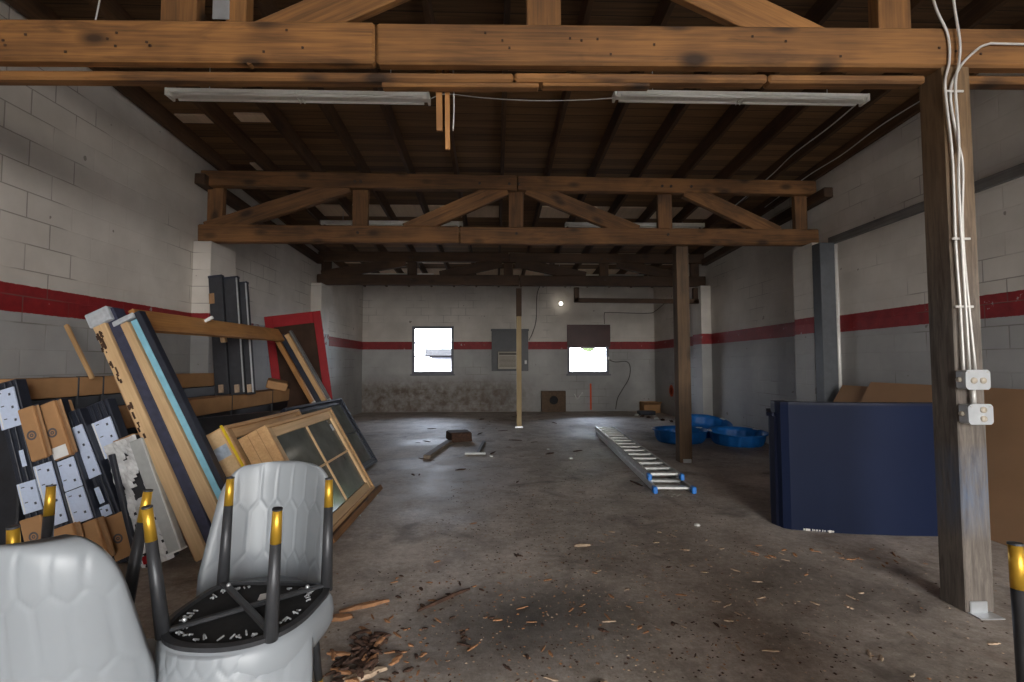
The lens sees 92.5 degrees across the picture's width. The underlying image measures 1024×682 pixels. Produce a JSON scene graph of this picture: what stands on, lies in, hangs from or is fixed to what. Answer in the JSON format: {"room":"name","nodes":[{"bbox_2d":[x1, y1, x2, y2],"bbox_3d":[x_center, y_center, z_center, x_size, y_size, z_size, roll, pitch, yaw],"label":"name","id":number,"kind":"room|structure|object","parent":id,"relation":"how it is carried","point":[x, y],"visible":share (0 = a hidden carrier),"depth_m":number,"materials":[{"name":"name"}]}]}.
{"room":"warehouse interior","nodes":[
{"label":"warehouse interior","id":0,"kind":"room"},
{"bbox_2d":[0,0,362,415],"bbox_3d":[-3.848,-0.961,3.896,0.200,4.900,19.350,0,-3,-2],"label":"wall","id":1,"kind":"structure","parent":0,"point":[101,205],"depth_m":4.49,"materials":[{"name":"brick"}]},
{"bbox_2d":[190,241,235,372],"bbox_3d":[-3.715,0.203,6.090,0.213,2.780,0.570,0,-3,-2],"label":"pillar","id":2,"kind":"structure","parent":1,"relation":"attached to","point":[210,258],"depth_m":5.85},
{"bbox_2d":[198,170,818,245],"bbox_3d":[0.173,-1.689,6.375,8.003,1.001,0.190,0,-3,-5],"label":"roof truss","id":3,"kind":"object","parent":2,"relation":"on","point":[238,227],"visible":0.97,"depth_m":6.28,"materials":[{"name":"wood"}]},
{"bbox_2d":[765,101,919,206],"bbox_3d":[3.982,-2.238,6.150,0.071,0.178,3.001,0,-3,-2],"label":"cable","id":4,"kind":"object","parent":3,"relation":"attached to","point":[918,101],"visible":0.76,"depth_m":5.60,"materials":[{"name":"paint"}]},
{"bbox_2d":[194,173,322,263],"bbox_3d":[-3.814,-1.789,7.908,0.120,0.260,4.084,0,-3,-2],"label":"beam","id":5,"kind":"structure","parent":1,"relation":"attached to","point":[201,179],"depth_m":6.72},
{"bbox_2d":[311,283,329,360],"bbox_3d":[-3.846,0.317,9.791,0.203,2.900,0.480,0,-3,-2],"label":"pillar","id":6,"kind":"structure","parent":1,"relation":"attached to","point":[320,292],"depth_m":9.74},
{"bbox_2d":[362,281,654,411],"bbox_3d":[-0.061,-0.513,13.595,8.028,4.900,0.200,0,-3,-2],"label":"wall","id":7,"kind":"structure","parent":0,"point":[390,313],"depth_m":13.46,"materials":[{"name":"paint"}]},
{"bbox_2d":[410,326,454,375],"bbox_3d":[-2.162,0.271,13.416,1.200,1.345,0.180,0,-3,-2],"label":"window","id":8,"kind":"structure","parent":7,"relation":"in","point":[414,373],"depth_m":13.38,"materials":[{"name":"grey paint"}]},
{"bbox_2d":[491,329,528,370],"bbox_3d":[-0.056,0.244,13.419,1.040,1.150,0.070,0,-3,-2],"label":"panel","id":9,"kind":"object","parent":7,"relation":"attached to","point":[503,340],"visible":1,"depth_m":13.40,"materials":[{"name":"metal"}]},
{"bbox_2d":[498,352,515,368],"bbox_3d":[-0.097,0.525,13.307,0.570,0.470,0.150,0,-3,-2],"label":"air conditioner","id":10,"kind":"object","parent":9,"relation":"attached to","point":[506,360],"visible":0.79,"depth_m":13.24,"materials":[{"name":"beige plastic"}]},
{"bbox_2d":[499,359,515,366],"bbox_3d":[-0.119,0.559,13.236,0.440,0.276,0.012,0,-3,-2],"label":"grille","id":11,"kind":"object","parent":10,"relation":"attached to","point":[502,362],"depth_m":13.23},
{"bbox_2d":[529,287,539,339],"bbox_3d":[0.626,-0.793,13.516,0.350,1.559,0.019,0,-3,-2],"label":"wire","id":12,"kind":"object","parent":7,"relation":"attached to","point":[539,287],"visible":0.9,"depth_m":13.51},
{"bbox_2d":[541,391,565,411],"bbox_3d":[1.128,1.642,13.339,0.660,0.565,0.180,0,-3,-2],"label":"air vent","id":13,"kind":"object","parent":7,"relation":"in","point":[551,401],"visible":1,"depth_m":13.27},
{"bbox_2d":[566,325,610,375],"bbox_3d":[2.101,0.252,13.562,1.220,1.400,0.180,0,-3,-2],"label":"window","id":14,"kind":"structure","parent":7,"relation":"in","point":[578,336],"depth_m":13.50,"materials":[{"name":"grey paint"}]},
{"bbox_2d":[590,384,591,409],"bbox_3d":[2.164,1.529,13.471,0.045,0.720,0.004,0,-3,-2],"label":"paint mark","id":15,"kind":"object","parent":7,"relation":"attached to","point":[590,384],"visible":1,"depth_m":13.47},
{"bbox_2d":[609,359,630,408],"bbox_3d":[2.969,1.189,13.502,0.618,1.382,0.019,0,-3,-2],"label":"wire","id":16,"kind":"object","parent":7,"relation":"attached to","point":[609,359],"visible":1,"depth_m":13.51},
{"bbox_2d":[604,304,663,323],"bbox_3d":[3.268,-0.766,13.014,1.414,0.539,1.224,0,-3,-2],"label":"wire","id":17,"kind":"object","parent":7,"relation":"attached to","point":[663,304],"visible":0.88,"depth_m":13.58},
{"bbox_2d":[4,0,1023,287],"bbox_3d":[0.260,-2.570,4.111,8.428,1.293,19.353,0,-3,-2],"label":"ceiling","id":18,"kind":"structure","parent":0,"point":[602,137],"depth_m":5.69,"materials":[{"name":"brown wood"}]},
{"bbox_2d":[164,68,430,105],"bbox_3d":[-1.940,-2.394,4.504,2.364,0.381,0.125,0,-3,-2],"label":"fluorescent light","id":19,"kind":"object","parent":18,"relation":"hanging from","point":[209,94],"visible":0.92,"depth_m":4.46,"materials":[{"name":"paint"}]},
{"bbox_2d":[320,220,351,224],"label":"fluorescent light","id":20,"kind":"object","parent":18,"relation":"hanging from","point":[323,222],"depth_m":8.15,"materials":[{"name":"paint"}]},
{"bbox_2d":[366,273,406,273],"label":"fluorescent light","id":21,"kind":"object","parent":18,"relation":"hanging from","point":[404,273],"depth_m":11.54,"materials":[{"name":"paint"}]},
{"bbox_2d":[369,220,406,225],"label":"fluorescent light","id":22,"kind":"object","parent":18,"relation":"hanging from","point":[376,223],"depth_m":8.18,"materials":[{"name":"paint"}]},
{"bbox_2d":[417,273,433,274],"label":"fluorescent light","id":23,"kind":"object","parent":18,"relation":"hanging from","point":[417,273],"depth_m":11.57,"materials":[{"name":"paint"}]},
{"bbox_2d":[442,221,462,226],"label":"fluorescent light","id":24,"kind":"object","parent":18,"relation":"hanging from","point":[453,223],"depth_m":8.22,"materials":[{"name":"paint"}]},
{"bbox_2d":[565,222,600,227],"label":"fluorescent light","id":25,"kind":"object","parent":18,"relation":"hanging from","point":[570,224],"depth_m":8.29,"materials":[{"name":"paint"}]},
{"bbox_2d":[544,264,643,275],"bbox_3d":[1.961,-1.692,11.766,2.384,0.333,0.125,0,-3,-2],"label":"fluorescent light","id":26,"kind":"object","parent":18,"relation":"hanging from","point":[559,264],"visible":0.3,"depth_m":11.72,"materials":[{"name":"paint"}]},
{"bbox_2d":[633,222,656,227],"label":"fluorescent light","id":27,"kind":"object","parent":18,"relation":"hanging from","point":[642,225],"depth_m":8.33,"materials":[{"name":"paint"}]},
{"bbox_2d":[430,71,869,106],"bbox_3d":[1.303,-2.410,4.615,4.144,0.352,0.125,0,-3,-2],"label":"fluorescent light","id":28,"kind":"object","parent":18,"relation":"hanging from","point":[649,96],"depth_m":4.61,"materials":[{"name":"paint"}]},
{"bbox_2d":[736,104,856,204],"bbox_3d":[3.441,-2.233,6.152,0.089,0.170,2.961,0,-3,2],"label":"cable","id":29,"kind":"object","parent":28,"relation":"attached to","point":[856,104],"visible":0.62,"depth_m":5.60,"materials":[{"name":"paint"}]},
{"bbox_2d":[672,222,704,227],"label":"fluorescent light","id":30,"kind":"object","parent":18,"relation":"hanging from","point":[674,225],"depth_m":8.35,"materials":[{"name":"paint"}]},
{"bbox_2d":[116,411,1015,681],"bbox_3d":[0.269,1.585,3.916,8.428,0.200,19.350,0,-3,-2],"label":"floor","id":31,"kind":"structure","parent":0,"point":[391,535],"depth_m":3.04,"materials":[{"name":"concrete"}]},
{"bbox_2d":[0,379,130,562],"bbox_3d":[-2.901,0.872,3.276,1.101,1.236,0.323,0,-3,3],"label":"bundle","id":32,"kind":"object","parent":31,"relation":"on","point":[84,505],"depth_m":3.21,"materials":[{"name":"black metal"}]},
{"bbox_2d":[0,534,156,681],"bbox_3d":[-1.147,0.911,1.272,0.469,0.907,0.473,0,-3,2],"label":"dining chair","id":33,"kind":"object","parent":31,"relation":"on","point":[68,612],"visible":0.99,"depth_m":1.11,"materials":[{"name":"leather"}]},
{"bbox_2d":[5,484,152,603],"bbox_3d":[-1.323,0.906,1.393,0.469,0.907,0.473,-1,-3,10],"label":"dining chair","id":34,"kind":"object","parent":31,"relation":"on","point":[13,533],"visible":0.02,"depth_m":1.49,"materials":[{"name":"metal"}]},
{"bbox_2d":[0,373,214,544],"bbox_3d":[-3.610,0.925,4.667,0.226,1.203,2.450,0,-3,-2],"label":"wooden board","id":35,"kind":"object","parent":31,"relation":"on","point":[83,391],"visible":0.31,"depth_m":3.77,"materials":[{"name":"wood"}]},
{"bbox_2d":[64,324,94,378],"bbox_3d":[-3.538,0.085,4.008,0.337,0.456,0.030,-1,-3,15],"label":"wood strip","id":36,"kind":"object","parent":35,"relation":"on","point":[83,360],"visible":1,"depth_m":4.00,"materials":[{"name":"brown wood"}]},
{"bbox_2d":[108,454,141,563],"bbox_3d":[-2.491,1.084,3.155,0.246,0.707,0.033,0,-3,6],"label":"bar","id":37,"kind":"object","parent":31,"relation":"on","point":[112,457],"visible":0.66,"depth_m":3.15,"materials":[{"name":"black metal"}]},
{"bbox_2d":[103,433,178,567],"bbox_3d":[-2.414,1.038,3.198,0.510,0.859,0.107,0,-3,8],"label":"panel","id":38,"kind":"object","parent":31,"relation":"on","point":[133,485],"visible":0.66,"depth_m":3.19,"materials":[{"name":"wood"}]},
{"bbox_2d":[130,437,186,555],"bbox_3d":[-2.302,1.002,3.188,0.386,0.745,0.074,0,-3,5],"label":"bar","id":39,"kind":"object","parent":38,"relation":"on","point":[165,516],"visible":0.94,"depth_m":3.17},
{"bbox_2d":[85,306,210,561],"bbox_3d":[-2.373,0.603,3.281,0.933,1.671,0.140,0,-3,0],"label":"wooden board","id":40,"kind":"object","parent":31,"relation":"on","point":[194,523],"visible":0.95,"depth_m":3.23,"materials":[{"name":"brown wood"}]},
{"bbox_2d":[112,311,225,522],"bbox_3d":[-2.185,0.630,3.314,0.986,1.670,0.132,0,-3,-1],"label":"wooden board","id":41,"kind":"object","parent":31,"relation":"on","point":[206,474],"visible":0.67,"depth_m":3.27,"materials":[{"name":"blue wood"}]},
{"bbox_2d":[118,389,288,434],"bbox_3d":[-3.249,1.088,5.538,0.246,0.958,4.420,0,-3,-2],"label":"carton","id":42,"kind":"object","parent":31,"relation":"on","point":[268,399],"visible":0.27,"depth_m":5.51,"materials":[{"name":"cardboard"}]},
{"bbox_2d":[208,274,230,394],"bbox_3d":[-3.354,-0.075,5.623,0.354,1.397,0.126,-1,-3,25],"label":"shutter panel","id":43,"kind":"object","parent":42,"relation":"on","point":[216,282],"visible":0.93,"depth_m":5.58,"materials":[{"name":"black metal"}]},
{"bbox_2d":[223,276,246,394],"bbox_3d":[-3.193,-0.069,5.657,0.362,1.388,0.126,-1,-3,27],"label":"shutter panel","id":44,"kind":"object","parent":42,"relation":"on","point":[236,358],"visible":0.86,"depth_m":5.62,"materials":[{"name":"metal"}]},
{"bbox_2d":[240,281,255,394],"bbox_3d":[-3.079,-0.042,5.706,0.293,1.329,0.092,-2,-3,30],"label":"shutter panel","id":45,"kind":"object","parent":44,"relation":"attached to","point":[244,286],"visible":0.88,"depth_m":5.68,"materials":[{"name":"metal"}]},
{"bbox_2d":[266,378,287,391],"bbox_3d":[-3.220,0.597,6.724,0.273,0.187,0.312,1,-3,-24],"label":"scrap","id":46,"kind":"object","parent":42,"relation":"on","point":[276,384],"visible":1,"depth_m":6.60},
{"bbox_2d":[128,309,331,402],"bbox_3d":[-2.513,0.637,4.935,1.260,1.722,2.996,0,-3,-2],"label":"door frame","id":47,"kind":"structure","parent":31,"relation":"on","point":[160,322],"depth_m":5.45,"materials":[{"name":"orange wood"}]},
{"bbox_2d":[204,316,213,321],"bbox_3d":[-2.774,-0.195,4.473,0.096,0.068,0.030,0,-3,-2],"label":"clip","id":48,"kind":"object","parent":47,"relation":"on","point":[210,317],"visible":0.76,"depth_m":4.46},
{"bbox_2d":[141,476,333,681],"bbox_3d":[-0.803,0.906,1.434,0.469,0.907,0.473,0,-3,3],"label":"dining chair","id":49,"kind":"object","parent":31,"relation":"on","point":[269,630],"visible":0.98,"depth_m":1.36,"materials":[{"name":"metal"}]},
{"bbox_2d":[198,410,280,434],"bbox_3d":[-2.564,1.172,5.090,0.552,0.954,2.238,0,-3,0],"label":"carton","id":50,"kind":"object","parent":31,"relation":"on","point":[208,424],"visible":0.06,"depth_m":4.59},
{"bbox_2d":[206,409,301,476],"bbox_3d":[-1.979,1.111,4.192,0.678,0.948,1.392,0,-3,-2],"label":"wooden window","id":51,"kind":"structure","parent":31,"relation":"on","point":[229,452],"depth_m":3.53,"materials":[{"name":"brown wood"}]},
{"bbox_2d":[196,461,327,681],"bbox_3d":[-0.918,0.934,1.777,0.469,0.907,0.473,0,-3,1],"label":"dining chair","id":52,"kind":"object","parent":31,"relation":"on","point":[298,487],"visible":0.56,"depth_m":1.92,"materials":[{"name":"grey leather"}]},
{"bbox_2d":[264,311,332,406],"bbox_3d":[-3.034,0.605,7.079,1.062,2.131,0.280,1,-3,-17],"label":"door","id":53,"kind":"structure","parent":31,"relation":"on","point":[307,327],"depth_m":7.15,"materials":[{"name":"paint"}]},
{"bbox_2d":[238,407,382,543],"bbox_3d":[-1.665,1.134,4.332,0.743,0.966,1.552,0,-3,-2],"label":"wooden window","id":54,"kind":"structure","parent":31,"relation":"on","point":[318,438],"depth_m":4.28,"materials":[{"name":"brown wood"}]},
{"bbox_2d":[280,398,377,468],"bbox_3d":[-2.066,1.136,5.706,0.564,0.872,1.504,0,-3,2],"label":"window","id":55,"kind":"structure","parent":31,"relation":"on","point":[352,431],"depth_m":6.20,"materials":[{"name":"metal"}]},
{"bbox_2d":[331,613,352,621],"bbox_3d":[-0.885,1.413,2.509,0.130,0.016,0.063,0,-3,-8],"label":"wood splinter","id":56,"kind":"object","parent":31,"relation":"on","point":[339,617],"visible":0.72,"depth_m":2.50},
{"bbox_2d":[325,626,402,681],"bbox_3d":[-0.675,1.388,2.197,0.315,0.059,0.435,1,-3,-24],"label":"heap","id":57,"kind":"object","parent":31,"relation":"on","point":[368,645],"visible":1,"depth_m":2.15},
{"bbox_2d":[339,599,388,612],"bbox_3d":[-0.791,1.418,2.634,0.260,0.018,0.045,1,-3,-28],"label":"wood splinter","id":58,"kind":"object","parent":31,"relation":"on","point":[368,604],"visible":0.98,"depth_m":2.62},
{"bbox_2d":[343,666,386,681],"bbox_3d":[-0.630,1.390,2.037,0.222,0.017,0.053,1,-3,-31],"label":"wood splinter","id":59,"kind":"object","parent":31,"relation":"on","point":[368,674],"visible":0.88,"depth_m":2.04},
{"bbox_2d":[403,666,413,672],"bbox_3d":[-0.440,1.395,2.084,0.048,0.009,0.025,2,-3,-32],"label":"wood splinter","id":60,"kind":"object","parent":31,"relation":"on","point":[408,669],"visible":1,"depth_m":2.08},
{"bbox_2d":[423,440,451,458],"bbox_3d":[-1.101,1.620,7.384,0.100,0.050,1.342,0,-3,6],"label":"board","id":61,"kind":"object","parent":31,"relation":"on","point":[437,449],"visible":1,"depth_m":7.16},
{"bbox_2d":[417,588,469,611],"bbox_3d":[-0.371,1.421,2.705,0.021,0.016,0.360,-3,-4,44],"label":"wood splinter","id":62,"kind":"object","parent":31,"relation":"on","point":[451,595],"visible":1,"depth_m":2.69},
{"bbox_2d":[446,429,471,442],"bbox_3d":[-0.900,1.615,8.359,0.387,0.160,0.425,1,-3,-19],"label":"lump","id":63,"kind":"object","parent":31,"relation":"on","point":[463,435],"visible":0.94,"depth_m":8.19,"materials":[{"name":"brown wood"}]},
{"bbox_2d":[457,642,470,646],"bbox_3d":[-0.221,1.403,2.269,0.068,0.009,0.017,-1,-3,21],"label":"wood splinter","id":64,"kind":"object","parent":31,"relation":"on","point":[460,643],"visible":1,"depth_m":2.26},
{"bbox_2d":[465,441,485,454],"bbox_3d":[-0.546,1.638,7.565,0.300,0.030,1.106,0,-3,-2],"label":"metal bracket","id":65,"kind":"object","parent":31,"relation":"on","point":[478,452],"visible":1,"depth_m":7.02,"materials":[{"name":"grey metal"}]},
{"bbox_2d":[515,288,522,427],"bbox_3d":[0.138,0.343,10.075,0.160,2.860,0.140,0,-3,-2],"label":"wooden post","id":66,"kind":"object","parent":31,"relation":"on","point":[518,290],"visible":1,"depth_m":10.04,"materials":[{"name":"wood"}]},
{"bbox_2d":[543,676,557,681],"bbox_3d":[0.160,1.393,2.023,0.064,0.004,0.015,-1,-3,23],"label":"wood splinter","id":67,"kind":"object","parent":31,"relation":"on","point":[549,678],"visible":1,"depth_m":2.02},
{"bbox_2d":[574,543,589,546],"bbox_3d":[0.502,1.457,3.505,0.120,0.016,0.028,0,-3,-8],"label":"wood splinter","id":68,"kind":"object","parent":31,"relation":"on","point":[580,544],"visible":1,"depth_m":3.50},
{"bbox_2d":[322,484,931,681],"bbox_3d":[0.740,1.472,3.724,3.872,0.004,4.744,0,-3,-2],"label":"debris","id":69,"kind":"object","parent":31,"relation":"on","point":[573,484],"depth_m":2.48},
{"bbox_2d":[595,426,696,493],"bbox_3d":[1.686,1.565,7.072,0.428,0.130,4.360,0,-3,1],"label":"ladder","id":70,"kind":"object","parent":31,"relation":"on","point":[640,460],"visible":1,"depth_m":6.08,"materials":[{"name":"metal"}]},
{"bbox_2d":[637,410,655,414],"bbox_3d":[3.437,1.834,12.552,0.420,0.100,0.250,0,-3,-2],"label":"box","id":71,"kind":"object","parent":31,"relation":"on","point":[640,412],"depth_m":12.43,"materials":[{"name":"black metal"}]},
{"bbox_2d":[640,401,661,412],"bbox_3d":[3.708,1.760,13.103,0.440,0.298,0.517,0,-3,-2],"label":"crate","id":72,"kind":"object","parent":31,"relation":"on","point":[644,405],"visible":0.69,"depth_m":12.97,"materials":[{"name":"cardboard"}]},
{"bbox_2d":[329,436,1007,681],"bbox_3d":[0.864,1.553,5.458,4.303,0.004,8.594,0,-3,-2],"label":"debris","id":73,"kind":"object","parent":31,"relation":"on","point":[633,648],"depth_m":2.58,"materials":[{"name":"brown wood"}]},
{"bbox_2d":[652,425,708,444],"bbox_3d":[2.823,1.578,8.236,0.899,0.209,0.899,-2,-4,40],"label":"pool","id":74,"kind":"object","parent":31,"relation":"on","point":[665,434],"visible":0.68,"depth_m":8.03,"materials":[{"name":"plastic"}]},
{"bbox_2d":[672,246,691,462],"bbox_3d":[2.283,0.166,6.572,0.165,2.875,0.172,0,-3,-2],"label":"wooden post","id":75,"kind":"object","parent":31,"relation":"on","point":[680,259],"visible":1,"depth_m":6.52,"materials":[{"name":"wood"}]},
{"bbox_2d":[692,414,732,437],"bbox_3d":[3.528,1.574,8.968,0.932,0.385,0.929,-2,-3,39],"label":"pool","id":76,"kind":"object","parent":31,"relation":"on","point":[698,420],"visible":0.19,"depth_m":9.31,"materials":[{"name":"plastic"}]},
{"bbox_2d":[707,426,768,447],"bbox_3d":[3.663,1.562,7.954,0.899,0.246,0.899,2,-4,-44],"label":"pool","id":77,"kind":"object","parent":31,"relation":"on","point":[731,436],"visible":0.99,"depth_m":7.80,"materials":[{"name":"plastic"}]},
{"bbox_2d":[762,649,778,651],"bbox_3d":[1.170,1.400,2.219,0.074,0.005,0.017,0,-3,4],"label":"wood splinter","id":78,"kind":"object","parent":31,"relation":"on","point":[768,650],"visible":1,"depth_m":2.22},
{"bbox_2d":[812,243,838,401],"bbox_3d":[4.072,0.160,6.346,0.200,2.860,0.160,0,-3,-2],"label":"post","id":79,"kind":"object","parent":31,"relation":"on","point":[823,260],"visible":0.58,"depth_m":6.30,"materials":[{"name":"metal"}]},
{"bbox_2d":[833,385,867,401],"bbox_3d":[3.822,1.007,4.865,0.638,1.034,2.350,0,-3,-2],"label":"cardboard sheet","id":80,"kind":"object","parent":31,"relation":"on","point":[847,393],"visible":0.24,"depth_m":5.85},
{"bbox_2d":[766,400,937,535],"bbox_3d":[2.773,0.987,4.035,1.344,0.995,0.698,0,-3,-2],"label":"panel","id":81,"kind":"object","parent":31,"relation":"on","point":[865,468],"visible":0.85,"depth_m":3.76,"materials":[{"name":"blue laminate"}]},
{"bbox_2d":[860,382,1023,545],"bbox_3d":[3.825,0.934,3.917,0.638,1.089,3.250,0,-3,-2],"label":"cardboard sheet","id":82,"kind":"object","parent":31,"relation":"on","point":[1005,436],"visible":0.42,"depth_m":3.85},
{"bbox_2d":[919,67,1005,619],"bbox_3d":[2.438,-0.044,2.663,0.155,2.928,0.228,0,-3,-2],"label":"wooden post","id":83,"kind":"object","parent":31,"relation":"on","point":[960,449],"visible":0.92,"depth_m":2.65,"materials":[{"name":"wood"}]},
{"bbox_2d":[0,0,1023,91],"bbox_3d":[0.298,-1.974,2.720,7.991,1.198,0.175,0,-3,-2],"label":"roof truss","id":84,"kind":"object","parent":83,"relation":"on","point":[758,35],"visible":0.98,"depth_m":2.64,"materials":[{"name":"brown wood"}]},
{"bbox_2d":[95,0,100,19],"bbox_3d":[-2.162,-2.121,2.606,0.016,0.911,0.062,-2,-3,32],"label":"wire","id":85,"kind":"object","parent":84,"relation":"on","point":[98,6],"visible":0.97,"depth_m":2.57,"materials":[{"name":"paint"}]},
{"bbox_2d":[436,70,442,131],"bbox_3d":[-0.411,-1.424,2.761,0.034,0.495,0.020,-1,-3,-2],"label":"batten","id":86,"kind":"object","parent":84,"relation":"hanging from","point":[439,109],"visible":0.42,"depth_m":2.75,"materials":[{"name":"brown wood"}]},
{"bbox_2d":[445,70,449,149],"bbox_3d":[-0.364,-1.371,2.761,0.027,0.600,0.020,-1,-3,-2],"label":"batten","id":87,"kind":"object","parent":84,"relation":"hanging from","point":[447,94],"visible":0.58,"depth_m":2.75,"materials":[{"name":"brown wood"}]},
{"bbox_2d":[452,70,454,130],"bbox_3d":[-0.329,-1.426,2.763,0.013,0.490,0.013,0,-3,-2],"label":"wire","id":88,"kind":"object","parent":84,"relation":"hanging from","point":[453,70],"visible":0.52,"depth_m":2.76,"materials":[{"name":"paint"}]},
{"bbox_2d":[932,0,964,369],"bbox_3d":[2.331,-1.012,2.645,0.133,2.341,0.021,0,-3,-2],"label":"conduit","id":89,"kind":"object","parent":83,"relation":"attached to","point":[933,1],"visible":0.99,"depth_m":2.64,"materials":[{"name":"paint"}]},
{"bbox_2d":[952,0,970,369],"bbox_3d":[2.416,-1.012,2.641,0.057,2.340,0.020,0,-3,-2],"label":"conduit","id":90,"kind":"object","parent":83,"relation":"attached to","point":[953,1],"visible":0.98,"depth_m":2.62,"materials":[{"name":"paint"}]},
{"bbox_2d":[952,237,970,239],"bbox_3d":[2.404,-0.547,2.624,0.100,0.012,0.008,0,-3,-2],"label":"strap","id":91,"kind":"object","parent":83,"relation":"attached to","point":[953,238],"visible":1,"depth_m":2.62,"materials":[{"name":"paint"}]},
{"bbox_2d":[955,305,973,307],"bbox_3d":[2.405,-0.183,2.607,0.100,0.012,0.008,0,-3,-2],"label":"strap","id":92,"kind":"object","parent":83,"relation":"attached to","point":[956,306],"visible":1,"depth_m":2.60,"materials":[{"name":"paint"}]},
{"bbox_2d":[955,370,990,389],"bbox_3d":[2.415,0.203,2.572,0.137,0.103,0.072,0,-3,-2],"label":"outlet box","id":93,"kind":"object","parent":83,"relation":"attached to","point":[965,379],"visible":1,"depth_m":2.54,"materials":[{"name":"metal"}]},
{"bbox_2d":[970,377,977,383],"bbox_3d":[2.393,0.205,2.539,0.033,0.033,0.008,0,-3,-2],"label":"receptacle","id":94,"kind":"object","parent":93,"relation":"attached to","point":[973,380],"depth_m":2.54,"materials":[{"name":"beige plastic"}]},
{"bbox_2d":[980,377,986,383],"bbox_3d":[2.443,0.205,2.541,0.033,0.033,0.008,0,-3,-2],"label":"receptacle","id":95,"kind":"object","parent":93,"relation":"attached to","point":[983,380],"depth_m":2.54,"materials":[{"name":"beige plastic"}]},
{"bbox_2d":[958,404,993,424],"bbox_3d":[2.422,0.381,2.563,0.137,0.106,0.072,0,-3,-2],"label":"outlet box","id":96,"kind":"object","parent":83,"relation":"attached to","point":[972,414],"visible":1,"depth_m":2.54,"materials":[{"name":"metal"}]},
{"bbox_2d":[970,390,976,403],"bbox_3d":[2.426,0.291,2.578,0.022,0.080,0.021,0,-3,-2],"label":"conduit nipple","id":97,"kind":"object","parent":96,"relation":"attached to","point":[972,392],"visible":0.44,"depth_m":2.57,"materials":[{"name":"paint"}]},
{"bbox_2d":[980,407,986,412],"bbox_3d":[2.437,0.356,2.533,0.033,0.033,0.008,0,-3,-2],"label":"receptacle","id":98,"kind":"object","parent":96,"relation":"attached to","point":[982,409],"depth_m":2.53,"materials":[{"name":"beige plastic"}]},
{"bbox_2d":[981,416,987,421],"bbox_3d":[2.437,0.402,2.531,0.033,0.033,0.008,0,-3,-2],"label":"receptacle","id":99,"kind":"object","parent":96,"relation":"attached to","point":[983,418],"depth_m":2.53,"materials":[{"name":"beige plastic"}]},
{"bbox_2d":[949,42,1023,369],"bbox_3d":[3.243,-0.746,2.663,1.737,1.807,0.021,0,-3,-2],"label":"conduit","id":100,"kind":"object","parent":83,"relation":"attached to","point":[990,43],"visible":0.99,"depth_m":2.64,"materials":[{"name":"paint"}]},
{"bbox_2d":[986,642,1000,644],"bbox_3d":[2.233,1.400,2.272,0.066,0.005,0.018,0,-3,-5],"label":"wood splinter","id":101,"kind":"object","parent":31,"relation":"on","point":[990,643],"visible":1,"depth_m":2.27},
{"bbox_2d":[1006,541,1023,681],"bbox_3d":[1.270,0.874,0.830,0.469,0.907,0.473,0,-3,-5],"label":"dining chair","id":102,"kind":"object","parent":31,"relation":"on","point":[1015,550],"visible":1,"depth_m":1.03,"materials":[{"name":"metal"}]},
{"bbox_2d":[654,73,1023,443],"bbox_3d":[4.375,-0.964,4.176,0.200,4.900,19.350,0,-3,-2],"label":"wall","id":103,"kind":"structure","parent":0,"point":[885,336],"depth_m":5.71,"materials":[{"name":"brick"}]},
{"bbox_2d":[574,287,698,303],"bbox_3d":[2.559,-0.931,10.077,2.581,0.325,0.080,0,-3,-2],"label":"frame","id":104,"kind":"object","parent":103,"relation":"attached to","point":[694,300],"visible":1,"depth_m":10.03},
{"bbox_2d":[669,385,673,396],"bbox_3d":[3.997,1.250,12.297,0.003,0.301,0.307,0,-3,-2],"label":"paint mark","id":105,"kind":"object","parent":103,"relation":"attached to","point":[671,392],"visible":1,"depth_m":12.28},
{"bbox_2d":[692,286,712,415],"bbox_3d":[3.968,0.321,10.217,0.205,2.900,0.440,0,-3,-2],"label":"pillar","id":106,"kind":"structure","parent":103,"relation":"attached to","point":[702,344],"depth_m":10.04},
{"bbox_2d":[317,251,705,286],"bbox_3d":[0.046,-1.471,10.141,7.988,0.680,0.185,0,-3,-2],"label":"roof truss","id":107,"kind":"object","parent":106,"relation":"on","point":[356,274],"visible":0.97,"depth_m":10.06,"materials":[{"name":"wood"}]},
{"bbox_2d":[701,187,832,265],"bbox_3d":[4.065,-1.786,8.300,0.120,0.260,3.834,0,-3,-2],"label":"wall timber","id":108,"kind":"structure","parent":103,"relation":"attached to","point":[825,193],"depth_m":7.29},
{"bbox_2d":[792,243,816,401],"bbox_3d":[4.079,0.154,6.647,0.225,2.900,0.430,0,-3,-2],"label":"pillar","id":109,"kind":"structure","parent":103,"relation":"attached to","point":[802,256],"depth_m":6.65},
{"bbox_2d":[834,244,841,389],"bbox_3d":[4.184,0.166,6.275,0.044,2.840,0.042,0,-3,-2],"label":"downpipe","id":110,"kind":"object","parent":103,"relation":"attached to","point":[835,245],"visible":0.66,"depth_m":6.28,"materials":[{"name":"metal"}]},
{"bbox_2d":[828,163,1023,243],"bbox_3d":[4.300,-1.492,2.841,0.040,0.100,7.240,0,-3,-2],"label":"wall strip","id":111,"kind":"object","parent":103,"relation":"attached to","point":[1015,172],"visible":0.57,"depth_m":5.17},
{"bbox_3d":[-0.166,1.793,4.918,80.000,0.100,80.000,0,-3,-2],"label":"ground","id":112,"kind":"structure","parent":0,"visible":0},
{"bbox_2d":[425,349,450,370],"bbox_3d":[-1.726,1.273,19.154,2.950,1.860,2.920,0,-3,-2],"label":"shed","id":113,"kind":"object","parent":112,"relation":"on","point":[436,363],"visible":0.2,"depth_m":17.89,"materials":[{"name":"white metal"}]},
{"label":"outside","id":114,"kind":"structure","parent":0,"visible":0},
{"bbox_2d":[581,348,594,351],"bbox_3d":[3.997,-0.829,21.369,5.155,2.630,2.407,0,-3,-2],"label":"canopy","id":115,"kind":"object","parent":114,"point":[583,349],"visible":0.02,"depth_m":20.84,"materials":[{"name":"green plant"}]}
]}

